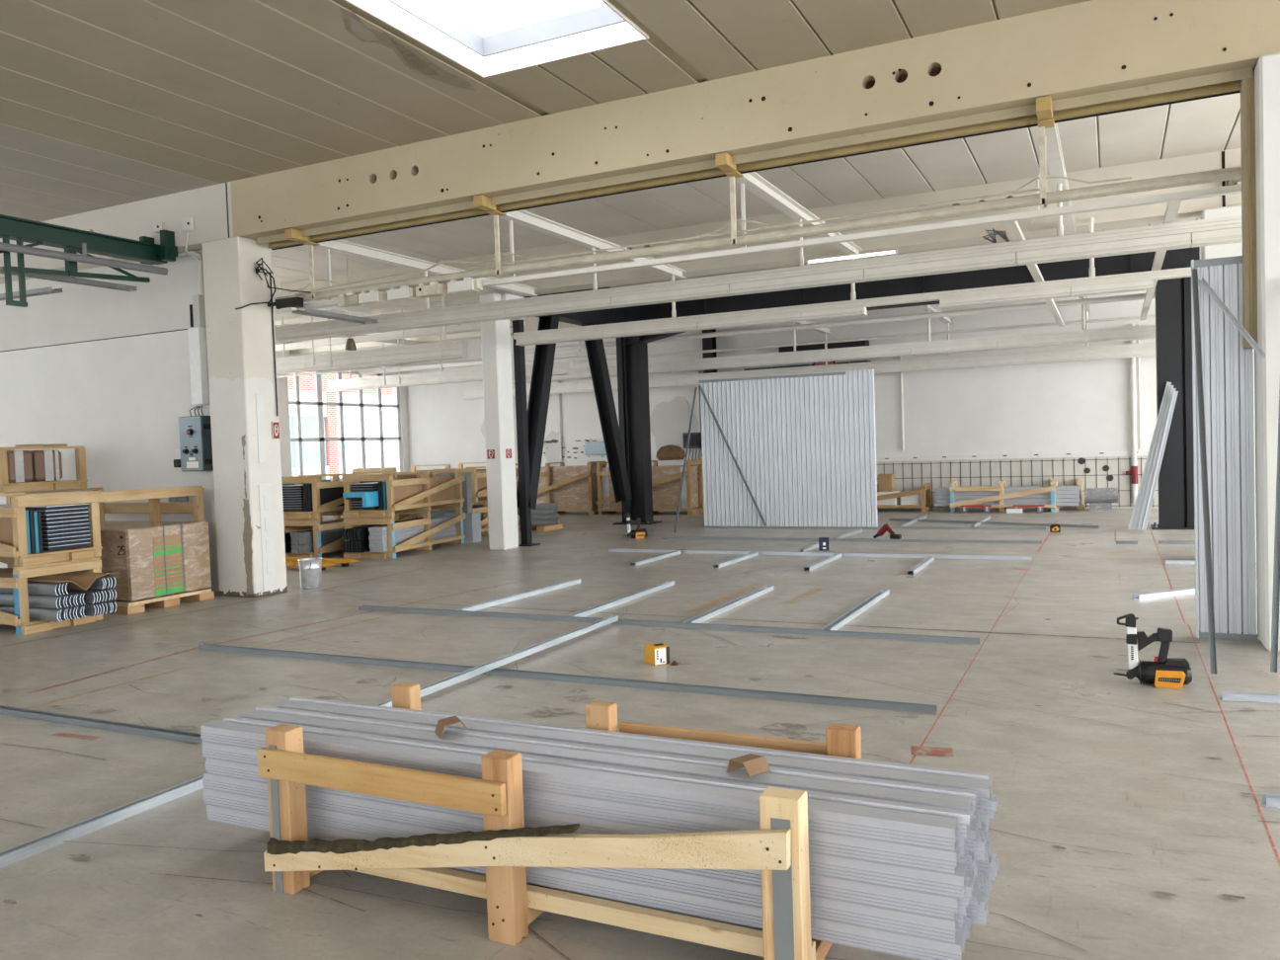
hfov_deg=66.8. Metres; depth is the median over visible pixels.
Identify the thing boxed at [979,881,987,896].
stud
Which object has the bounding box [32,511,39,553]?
sheet
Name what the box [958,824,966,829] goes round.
stud
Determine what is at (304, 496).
sheet
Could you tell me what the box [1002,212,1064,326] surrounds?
channel
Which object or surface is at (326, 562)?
truck
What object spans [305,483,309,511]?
sheet
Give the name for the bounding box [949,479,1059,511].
crate
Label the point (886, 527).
cordless drill
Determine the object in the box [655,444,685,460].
heap
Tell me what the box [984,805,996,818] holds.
stud
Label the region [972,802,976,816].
stud
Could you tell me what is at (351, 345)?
lamp
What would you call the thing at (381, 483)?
sheet
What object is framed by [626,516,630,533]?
magazine
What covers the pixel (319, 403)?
window
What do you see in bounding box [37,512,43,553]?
sheet
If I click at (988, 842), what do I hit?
stud
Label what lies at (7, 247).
tube
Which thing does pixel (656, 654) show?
carton
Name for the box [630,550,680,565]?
stud
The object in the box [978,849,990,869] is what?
stud
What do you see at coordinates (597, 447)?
sign
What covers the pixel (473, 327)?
duct
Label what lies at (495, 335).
concrete column
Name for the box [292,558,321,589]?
bucket
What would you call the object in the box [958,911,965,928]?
stud
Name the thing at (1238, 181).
trim
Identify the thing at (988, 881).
stud
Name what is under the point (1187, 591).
stud
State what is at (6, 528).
cardboard sheet
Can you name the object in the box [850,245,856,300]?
rod
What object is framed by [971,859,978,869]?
stud
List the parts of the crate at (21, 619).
rail, post, rail, post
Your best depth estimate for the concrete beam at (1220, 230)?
10.56 m
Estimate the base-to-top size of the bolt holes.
0.407 m
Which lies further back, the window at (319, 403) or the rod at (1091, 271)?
the window at (319, 403)
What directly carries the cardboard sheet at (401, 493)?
in the crate at (423, 476)
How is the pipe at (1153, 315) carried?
attached to the rail at (930, 308)
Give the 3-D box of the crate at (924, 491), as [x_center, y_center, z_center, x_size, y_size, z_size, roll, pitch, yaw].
[5.152,0.390,21.312,2.356,0.576,0.753,-1,2,26]
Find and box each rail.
[272,290,371,314]
[277,323,425,345]
[284,228,537,309]
[473,194,685,290]
[715,152,862,265]
[790,319,831,364]
[923,304,953,356]
[1035,95,1075,236]
[1079,295,1090,346]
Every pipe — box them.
[276,358,481,378]
[510,292,1155,354]
[558,314,1155,363]
[1125,323,1141,503]
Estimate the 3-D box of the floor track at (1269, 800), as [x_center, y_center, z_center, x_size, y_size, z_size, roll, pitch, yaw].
[2.864,1.343,4.018,0.492,0.040,0.050,-1,2,17]
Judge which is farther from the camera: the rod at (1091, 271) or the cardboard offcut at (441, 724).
the rod at (1091, 271)
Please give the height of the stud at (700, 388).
2.665 m
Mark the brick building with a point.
(306, 382)
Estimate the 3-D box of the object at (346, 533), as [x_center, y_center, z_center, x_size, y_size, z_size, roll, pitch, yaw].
[-4.165,0.793,16.062,0.026,0.170,2.300,-1,2,19]
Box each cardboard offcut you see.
[434,716,469,737]
[725,753,770,777]
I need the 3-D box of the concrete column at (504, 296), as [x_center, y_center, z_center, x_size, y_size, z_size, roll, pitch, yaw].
[-2.244,-2.819,15.900,0.500,0.370,0.550,-1,2,26]
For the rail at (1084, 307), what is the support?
hanging from the ceiling
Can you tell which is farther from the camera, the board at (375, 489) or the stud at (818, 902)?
the board at (375, 489)
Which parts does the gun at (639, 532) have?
motor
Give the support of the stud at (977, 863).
on the stud
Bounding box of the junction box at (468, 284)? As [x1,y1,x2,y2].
[447,277,482,294]
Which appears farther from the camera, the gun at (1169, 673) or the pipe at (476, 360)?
the pipe at (476, 360)
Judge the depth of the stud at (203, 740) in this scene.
2.98 m
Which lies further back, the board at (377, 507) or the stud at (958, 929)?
the board at (377, 507)
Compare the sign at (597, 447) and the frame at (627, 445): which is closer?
the frame at (627, 445)
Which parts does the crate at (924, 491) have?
post, post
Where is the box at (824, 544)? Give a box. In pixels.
[818,537,829,551]
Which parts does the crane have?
drop post, drop post, drop post, rail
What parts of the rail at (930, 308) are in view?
rail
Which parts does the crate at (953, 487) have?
post, post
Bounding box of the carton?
[643,642,669,665]
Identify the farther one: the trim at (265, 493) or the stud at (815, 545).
the stud at (815, 545)
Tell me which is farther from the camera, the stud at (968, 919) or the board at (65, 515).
the board at (65, 515)
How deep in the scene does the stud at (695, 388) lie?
17.93 m
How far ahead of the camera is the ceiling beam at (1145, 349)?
20.27 m
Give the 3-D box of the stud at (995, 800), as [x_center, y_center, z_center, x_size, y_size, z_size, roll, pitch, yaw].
[-0.204,1.039,3.683,2.940,0.038,0.073,-1,2,26]
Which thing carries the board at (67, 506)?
on the board at (79, 509)
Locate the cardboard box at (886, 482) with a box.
[878,474,894,491]
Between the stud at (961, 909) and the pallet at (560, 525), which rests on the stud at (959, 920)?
the stud at (961, 909)
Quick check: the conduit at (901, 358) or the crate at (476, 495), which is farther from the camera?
the conduit at (901, 358)
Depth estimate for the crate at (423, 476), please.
15.37 m
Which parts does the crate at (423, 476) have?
post, rail, post, rail, post, post, rail, post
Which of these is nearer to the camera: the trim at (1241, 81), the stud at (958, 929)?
the stud at (958, 929)
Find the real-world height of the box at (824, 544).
0.190 m
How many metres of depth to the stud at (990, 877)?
3.02 m
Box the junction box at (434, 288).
[415,281,448,298]
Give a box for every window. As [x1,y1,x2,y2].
[288,369,401,480]
[344,0,648,78]
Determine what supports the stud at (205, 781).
on the stud at (204, 784)
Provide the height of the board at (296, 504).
0.037 m
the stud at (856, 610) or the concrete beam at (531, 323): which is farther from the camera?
the concrete beam at (531, 323)
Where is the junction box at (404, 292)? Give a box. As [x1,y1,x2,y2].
[387,285,417,301]
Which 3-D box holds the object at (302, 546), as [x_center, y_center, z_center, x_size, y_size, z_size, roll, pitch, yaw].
[-4.916,0.996,16.170,0.130,0.061,2.220,-1,2,19]
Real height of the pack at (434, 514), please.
0.422 m
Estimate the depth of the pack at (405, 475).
18.99 m
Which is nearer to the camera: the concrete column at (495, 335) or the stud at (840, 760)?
the stud at (840, 760)
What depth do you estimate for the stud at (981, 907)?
2.88 m
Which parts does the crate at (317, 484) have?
rail, post, rail, rail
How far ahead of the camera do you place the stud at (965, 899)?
2.73 m
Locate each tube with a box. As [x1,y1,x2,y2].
[0,241,167,275]
[805,249,897,264]
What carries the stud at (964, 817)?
on the stud at (960, 831)
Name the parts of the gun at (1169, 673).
guide arm, motor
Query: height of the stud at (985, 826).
0.038 m
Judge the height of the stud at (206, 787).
0.038 m
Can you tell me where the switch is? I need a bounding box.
[173,459,180,467]
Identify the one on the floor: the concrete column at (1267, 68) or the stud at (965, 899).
the concrete column at (1267, 68)
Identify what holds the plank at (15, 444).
on the crate at (81, 480)
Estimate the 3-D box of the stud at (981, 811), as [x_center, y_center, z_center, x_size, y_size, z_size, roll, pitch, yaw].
[-0.263,1.031,3.621,2.940,0.038,0.073,-1,2,26]
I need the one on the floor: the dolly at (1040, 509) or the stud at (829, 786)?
the dolly at (1040, 509)
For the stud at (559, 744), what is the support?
on the stud
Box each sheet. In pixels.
[0,517,13,546]
[0,567,113,590]
[25,510,30,554]
[28,510,35,554]
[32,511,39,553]
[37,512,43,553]
[282,480,330,511]
[284,518,343,532]
[303,483,306,511]
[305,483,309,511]
[307,480,382,511]
[378,480,386,509]
[380,481,384,509]
[383,481,387,509]
[394,476,455,504]
[438,472,472,513]
[444,512,480,542]
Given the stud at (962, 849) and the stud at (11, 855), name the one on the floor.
the stud at (11, 855)
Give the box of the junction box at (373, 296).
[358,289,388,305]
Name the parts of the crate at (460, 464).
rail, rail, rail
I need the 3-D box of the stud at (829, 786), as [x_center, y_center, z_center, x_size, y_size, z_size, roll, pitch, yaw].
[-0.356,0.975,3.472,2.940,0.038,0.073,-1,2,26]
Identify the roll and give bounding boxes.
[601,467,609,508]
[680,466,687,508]
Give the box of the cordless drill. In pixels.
[873,523,901,539]
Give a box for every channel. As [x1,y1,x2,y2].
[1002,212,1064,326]
[1139,190,1182,319]
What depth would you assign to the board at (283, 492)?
15.40 m
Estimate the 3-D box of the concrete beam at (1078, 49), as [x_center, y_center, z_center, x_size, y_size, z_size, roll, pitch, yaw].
[-1.332,-3.165,9.746,25.250,0.630,0.470,-1,2,26]
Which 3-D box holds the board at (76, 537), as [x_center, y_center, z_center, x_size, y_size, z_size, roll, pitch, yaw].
[-6.789,0.606,10.257,2.401,0.037,0.442,-1,2,26]
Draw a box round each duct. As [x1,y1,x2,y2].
[177,233,209,404]
[273,253,402,317]
[275,304,525,351]
[358,340,616,374]
[743,340,870,370]
[1084,487,1118,511]
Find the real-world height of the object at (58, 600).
0.105 m
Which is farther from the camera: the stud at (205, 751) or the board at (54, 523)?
the board at (54, 523)
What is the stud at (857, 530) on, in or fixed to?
on the floor
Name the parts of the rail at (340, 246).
rail, rail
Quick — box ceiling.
[0,0,1240,324]
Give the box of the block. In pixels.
[1006,508,1022,513]
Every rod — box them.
[309,275,315,366]
[325,272,332,367]
[381,313,386,385]
[396,311,400,384]
[670,267,683,318]
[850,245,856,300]
[1031,173,1039,223]
[1088,216,1095,276]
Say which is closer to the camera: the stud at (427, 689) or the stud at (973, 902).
the stud at (973, 902)
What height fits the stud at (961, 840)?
0.038 m
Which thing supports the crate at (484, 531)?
on the floor
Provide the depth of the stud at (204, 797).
3.02 m
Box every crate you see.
[0,445,87,492]
[0,485,208,614]
[0,490,102,566]
[0,557,103,635]
[257,682,861,959]
[281,471,398,518]
[283,513,399,558]
[294,475,340,519]
[342,469,465,517]
[343,506,465,559]
[352,462,485,521]
[430,498,488,535]
[431,464,518,502]
[515,461,606,514]
[596,459,704,514]
[877,482,932,511]
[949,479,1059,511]
[1048,478,1084,509]
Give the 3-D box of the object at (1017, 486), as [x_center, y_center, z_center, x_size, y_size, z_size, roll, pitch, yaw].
[7.601,0.175,20.129,2.770,0.072,0.117,-1,2,26]
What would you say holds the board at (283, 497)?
on the board at (290, 499)
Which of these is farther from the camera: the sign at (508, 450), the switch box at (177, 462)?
the sign at (508, 450)
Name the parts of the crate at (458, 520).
post, rail, post, rail, post, rail, post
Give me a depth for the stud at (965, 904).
2.73 m
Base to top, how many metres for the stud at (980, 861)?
0.038 m
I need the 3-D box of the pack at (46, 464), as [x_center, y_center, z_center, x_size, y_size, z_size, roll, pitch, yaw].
[-7.573,-0.169,11.958,1.004,0.377,0.330,-1,2,26]
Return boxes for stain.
[339,7,475,90]
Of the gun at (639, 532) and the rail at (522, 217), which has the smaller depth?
the rail at (522, 217)
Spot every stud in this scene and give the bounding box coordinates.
[0,774,203,868]
[200,720,958,839]
[200,730,953,847]
[201,732,959,843]
[201,741,959,863]
[201,751,958,870]
[202,738,958,851]
[202,748,959,867]
[202,754,958,874]
[202,778,953,916]
[202,785,954,920]
[202,788,959,932]
[202,791,957,936]
[203,771,958,909]
[203,780,959,913]
[203,798,957,940]
[203,800,958,944]
[204,762,959,894]
[205,757,966,887]
[205,760,964,890]
[205,803,962,956]
[206,811,964,959]
[207,770,967,898]
[207,814,964,959]
[207,817,964,959]
[223,717,972,825]
[238,709,972,810]
[255,706,977,803]
[275,700,991,799]
[289,696,990,780]
[374,615,618,707]
[456,578,581,611]
[566,580,674,617]
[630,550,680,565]
[673,387,697,532]
[683,585,773,623]
[698,386,766,526]
[713,552,758,567]
[800,540,829,552]
[803,553,841,570]
[821,588,889,630]
[833,528,862,538]
[898,515,926,526]
[907,556,934,574]
[955,837,966,847]
[955,920,964,932]
[956,854,967,865]
[957,828,966,834]
[957,907,966,924]
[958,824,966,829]
[958,825,969,838]
[958,840,966,856]
[958,886,972,902]
[958,898,971,906]
[958,905,968,915]
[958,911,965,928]
[961,924,967,942]
[963,877,969,893]
[963,880,973,898]
[964,851,974,866]
[964,916,970,927]
[965,895,980,917]
[965,908,976,913]
[965,916,972,938]
[966,819,978,840]
[966,831,979,852]
[966,852,974,873]
[967,884,979,906]
[967,888,980,910]
[970,515,990,526]
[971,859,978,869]
[971,904,988,921]
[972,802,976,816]
[972,811,978,819]
[972,909,988,925]
[973,861,979,877]
[974,845,987,861]
[976,791,992,809]
[976,798,986,801]
[976,800,985,805]
[976,807,983,818]
[976,832,983,848]
[976,837,986,852]
[977,871,983,881]
[977,895,986,912]
[978,822,984,833]
[978,845,990,865]
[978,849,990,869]
[978,852,993,872]
[979,808,986,822]
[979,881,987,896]
[980,872,988,892]
[981,841,989,861]
[982,823,987,837]
[983,809,994,814]
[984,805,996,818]
[986,879,992,887]
[987,862,999,876]
[988,867,997,879]
[989,797,998,810]
[990,853,997,868]
[990,858,998,872]
[1127,382,1171,529]
[1132,384,1173,530]
[1132,586,1199,600]
[1136,387,1175,530]
[1141,390,1178,530]
[1192,268,1217,674]
[1198,276,1266,358]
[1270,388,1279,672]
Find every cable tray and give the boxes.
[0,266,136,291]
[0,286,63,301]
[291,308,377,323]
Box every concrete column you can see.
[201,236,287,597]
[479,292,518,550]
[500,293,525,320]
[1200,204,1256,563]
[1254,52,1279,651]
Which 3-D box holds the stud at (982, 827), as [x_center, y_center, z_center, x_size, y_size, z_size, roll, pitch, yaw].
[-0.265,1.096,3.625,2.940,0.038,0.073,-1,2,26]
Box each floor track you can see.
[0,705,202,744]
[198,643,937,714]
[358,605,979,644]
[608,548,1032,559]
[662,536,1041,544]
[880,526,1045,529]
[888,518,1098,528]
[1116,540,1137,544]
[1158,540,1195,544]
[1165,560,1195,564]
[1220,691,1279,703]
[1262,793,1279,807]
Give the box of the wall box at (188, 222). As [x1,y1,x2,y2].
[181,217,193,232]
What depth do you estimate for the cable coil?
9.76 m
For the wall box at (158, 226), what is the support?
attached to the concrete beam at (1078, 49)
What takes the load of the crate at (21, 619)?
on the floor
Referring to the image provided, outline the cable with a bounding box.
[288,176,1131,295]
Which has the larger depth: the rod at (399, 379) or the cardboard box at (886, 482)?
the cardboard box at (886, 482)
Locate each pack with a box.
[6,450,33,482]
[29,449,62,481]
[367,469,487,520]
[429,504,483,528]
[477,469,518,491]
[515,465,598,509]
[608,464,698,508]
[877,490,900,504]
[899,490,921,504]
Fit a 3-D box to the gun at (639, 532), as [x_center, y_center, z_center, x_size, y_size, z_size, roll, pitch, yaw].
[-0.091,0.793,16.892,0.440,0.438,0.165,-2,2,0]
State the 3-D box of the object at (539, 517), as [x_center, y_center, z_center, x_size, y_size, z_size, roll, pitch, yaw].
[-2.021,0.742,19.127,0.720,0.100,0.025,-2,2,12]
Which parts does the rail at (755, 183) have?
rail, rail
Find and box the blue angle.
[342,490,379,507]
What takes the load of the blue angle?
on the board at (346, 498)
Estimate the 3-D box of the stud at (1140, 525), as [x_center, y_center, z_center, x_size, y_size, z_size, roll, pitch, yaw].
[8.064,-0.328,15.162,0.672,2.217,0.065,-2,2,-5]
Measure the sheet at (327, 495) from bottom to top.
0.432 m
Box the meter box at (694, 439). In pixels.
[682,432,701,448]
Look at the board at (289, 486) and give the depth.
15.41 m
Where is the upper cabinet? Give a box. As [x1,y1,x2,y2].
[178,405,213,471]
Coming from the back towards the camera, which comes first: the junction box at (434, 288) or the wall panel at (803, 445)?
the wall panel at (803, 445)
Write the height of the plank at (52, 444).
0.028 m
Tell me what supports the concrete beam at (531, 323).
attached to the ceiling
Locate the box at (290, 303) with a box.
[267,296,303,312]
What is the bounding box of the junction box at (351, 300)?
[337,292,361,307]
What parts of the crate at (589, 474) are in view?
post, post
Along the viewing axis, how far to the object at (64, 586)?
9.38 m
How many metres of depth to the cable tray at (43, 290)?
11.14 m
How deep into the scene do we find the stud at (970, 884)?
2.73 m
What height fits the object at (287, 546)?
0.140 m
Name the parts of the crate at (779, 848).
post, post, post, deck rail, post, post, post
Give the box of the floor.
[0,508,1279,959]
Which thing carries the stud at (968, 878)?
on the stud at (970, 884)
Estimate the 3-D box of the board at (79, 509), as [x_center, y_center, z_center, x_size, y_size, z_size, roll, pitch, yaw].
[-6.814,0.330,10.255,2.401,0.037,0.442,-1,2,26]
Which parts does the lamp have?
stem, lamp shade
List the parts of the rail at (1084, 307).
rail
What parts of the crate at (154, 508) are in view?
post, rail, post, rail, post, post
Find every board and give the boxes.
[0,503,88,510]
[32,507,87,514]
[41,511,88,518]
[41,515,88,522]
[41,519,89,526]
[41,523,89,530]
[41,526,89,534]
[42,530,89,538]
[42,534,90,543]
[42,538,90,547]
[42,542,90,551]
[282,483,303,487]
[282,487,303,490]
[282,489,303,493]
[282,492,303,495]
[282,495,303,498]
[282,497,303,500]
[282,500,303,503]
[283,502,304,505]
[283,505,304,508]
[283,507,304,510]
[345,497,362,499]
[350,481,378,486]
[350,485,378,488]
[350,487,378,491]
[351,505,379,509]
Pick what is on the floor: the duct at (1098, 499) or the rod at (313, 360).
the duct at (1098, 499)
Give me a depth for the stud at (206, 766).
2.81 m
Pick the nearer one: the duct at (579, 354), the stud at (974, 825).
the stud at (974, 825)
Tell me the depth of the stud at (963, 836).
2.72 m
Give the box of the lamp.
[344,240,356,350]
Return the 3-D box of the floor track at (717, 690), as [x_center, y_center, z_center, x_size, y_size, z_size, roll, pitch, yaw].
[-1.014,1.373,6.941,6.065,0.040,0.050,-1,2,26]
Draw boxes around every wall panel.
[698,369,878,528]
[1191,255,1257,640]
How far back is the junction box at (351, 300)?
11.02 m
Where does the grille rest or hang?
attached to the duct at (855, 343)
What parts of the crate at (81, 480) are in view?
post, rail, post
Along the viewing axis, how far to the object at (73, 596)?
9.44 m
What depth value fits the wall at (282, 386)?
23.36 m
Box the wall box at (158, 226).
[153,222,162,233]
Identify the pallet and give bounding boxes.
[111,588,214,614]
[519,523,562,531]
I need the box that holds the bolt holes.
[258,12,1226,222]
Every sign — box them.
[272,421,280,439]
[486,449,495,459]
[505,448,511,458]
[584,441,606,454]
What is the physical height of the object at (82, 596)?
0.105 m
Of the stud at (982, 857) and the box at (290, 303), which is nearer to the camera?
the stud at (982, 857)
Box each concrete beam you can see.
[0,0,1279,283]
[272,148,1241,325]
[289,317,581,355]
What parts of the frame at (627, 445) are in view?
post, plate, gusset plate, plate, plate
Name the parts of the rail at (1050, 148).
rail, rail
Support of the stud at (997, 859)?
on the stud at (989, 873)
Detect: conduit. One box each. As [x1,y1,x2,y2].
[557,380,561,460]
[697,370,702,456]
[899,356,904,450]
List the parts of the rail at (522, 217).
rail, rail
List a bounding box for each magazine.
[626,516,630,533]
[1126,626,1138,669]
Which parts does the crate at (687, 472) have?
post, post, post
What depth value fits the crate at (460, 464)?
18.54 m
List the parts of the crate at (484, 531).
post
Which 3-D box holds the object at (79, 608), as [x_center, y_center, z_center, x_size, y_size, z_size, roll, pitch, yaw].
[-6.676,1.315,10.090,2.710,0.105,0.025,-1,2,26]
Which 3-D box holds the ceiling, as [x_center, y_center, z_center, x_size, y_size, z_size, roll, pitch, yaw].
[-1.703,-3.542,9.000,25.250,0.200,29.000,-1,2,26]
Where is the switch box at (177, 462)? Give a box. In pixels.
[173,448,180,467]
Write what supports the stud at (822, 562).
on the floor
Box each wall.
[0,249,219,591]
[274,324,409,519]
[404,290,1156,508]
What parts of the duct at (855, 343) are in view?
panel, panel, panel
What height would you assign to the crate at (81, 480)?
0.526 m
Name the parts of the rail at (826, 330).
rail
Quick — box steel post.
[702,328,717,373]
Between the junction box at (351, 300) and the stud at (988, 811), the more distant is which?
the junction box at (351, 300)
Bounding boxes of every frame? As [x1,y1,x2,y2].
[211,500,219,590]
[512,246,1199,546]
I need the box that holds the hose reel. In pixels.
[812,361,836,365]
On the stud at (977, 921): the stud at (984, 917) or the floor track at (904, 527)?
the stud at (984, 917)
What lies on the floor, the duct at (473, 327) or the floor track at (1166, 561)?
the floor track at (1166, 561)
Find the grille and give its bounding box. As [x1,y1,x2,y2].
[778,340,869,352]
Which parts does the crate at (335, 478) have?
post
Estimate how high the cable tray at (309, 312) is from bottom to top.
0.090 m
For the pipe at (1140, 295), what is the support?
attached to the frame at (627, 445)
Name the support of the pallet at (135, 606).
on the floor
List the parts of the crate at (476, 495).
rail, post, rail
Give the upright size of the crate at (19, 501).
0.676 m
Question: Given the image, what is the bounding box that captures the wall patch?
[480,396,699,466]
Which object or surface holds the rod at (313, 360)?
hanging from the ceiling
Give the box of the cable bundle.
[235,257,311,415]
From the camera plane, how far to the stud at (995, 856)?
3.03 m
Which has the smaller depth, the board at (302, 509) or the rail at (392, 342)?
the board at (302, 509)
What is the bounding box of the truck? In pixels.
[285,557,359,570]
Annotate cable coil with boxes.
[982,228,1009,242]
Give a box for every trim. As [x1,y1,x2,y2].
[255,288,275,591]
[256,67,1257,349]
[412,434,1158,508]
[1221,151,1241,206]
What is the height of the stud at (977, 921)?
0.038 m
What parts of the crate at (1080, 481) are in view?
post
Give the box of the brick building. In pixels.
[287,371,395,479]
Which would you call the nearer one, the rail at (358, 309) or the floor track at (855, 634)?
the floor track at (855, 634)
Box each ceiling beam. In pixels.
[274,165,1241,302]
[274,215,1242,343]
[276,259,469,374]
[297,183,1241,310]
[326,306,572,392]
[463,342,1155,399]
[512,323,1155,383]
[513,267,1191,345]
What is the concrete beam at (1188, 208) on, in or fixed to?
attached to the ceiling
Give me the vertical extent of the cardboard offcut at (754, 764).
0.052 m
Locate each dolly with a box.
[960,504,991,512]
[1012,504,1044,512]
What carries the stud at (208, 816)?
on the stud at (209, 819)
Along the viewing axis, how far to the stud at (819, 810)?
3.11 m
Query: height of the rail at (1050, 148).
0.725 m
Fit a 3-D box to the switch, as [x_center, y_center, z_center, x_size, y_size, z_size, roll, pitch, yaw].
[-5.689,-0.205,11.968,0.100,0.100,0.070,-1,2,26]
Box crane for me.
[0,214,177,307]
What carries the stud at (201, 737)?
on the stud at (203, 740)
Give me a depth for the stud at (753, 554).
13.00 m
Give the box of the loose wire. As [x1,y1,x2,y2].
[688,448,700,479]
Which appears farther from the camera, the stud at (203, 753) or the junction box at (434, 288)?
the junction box at (434, 288)
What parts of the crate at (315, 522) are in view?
rail, post, rail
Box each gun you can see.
[623,513,647,538]
[1114,613,1192,688]
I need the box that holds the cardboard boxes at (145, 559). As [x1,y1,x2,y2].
[6,520,211,601]
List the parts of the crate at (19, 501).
rail, post, rail, post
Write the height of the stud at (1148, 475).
2.267 m
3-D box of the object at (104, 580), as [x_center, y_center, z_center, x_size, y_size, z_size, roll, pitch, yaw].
[-6.576,1.054,10.296,2.750,0.105,0.025,-1,2,26]
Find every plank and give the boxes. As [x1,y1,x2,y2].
[14,444,43,446]
[43,443,67,446]
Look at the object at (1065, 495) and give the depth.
19.75 m
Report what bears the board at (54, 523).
on the board at (66, 526)
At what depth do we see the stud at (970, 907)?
2.81 m
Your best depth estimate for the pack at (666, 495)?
22.37 m
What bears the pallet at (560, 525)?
on the floor
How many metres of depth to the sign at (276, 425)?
11.50 m
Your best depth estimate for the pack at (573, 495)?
23.48 m

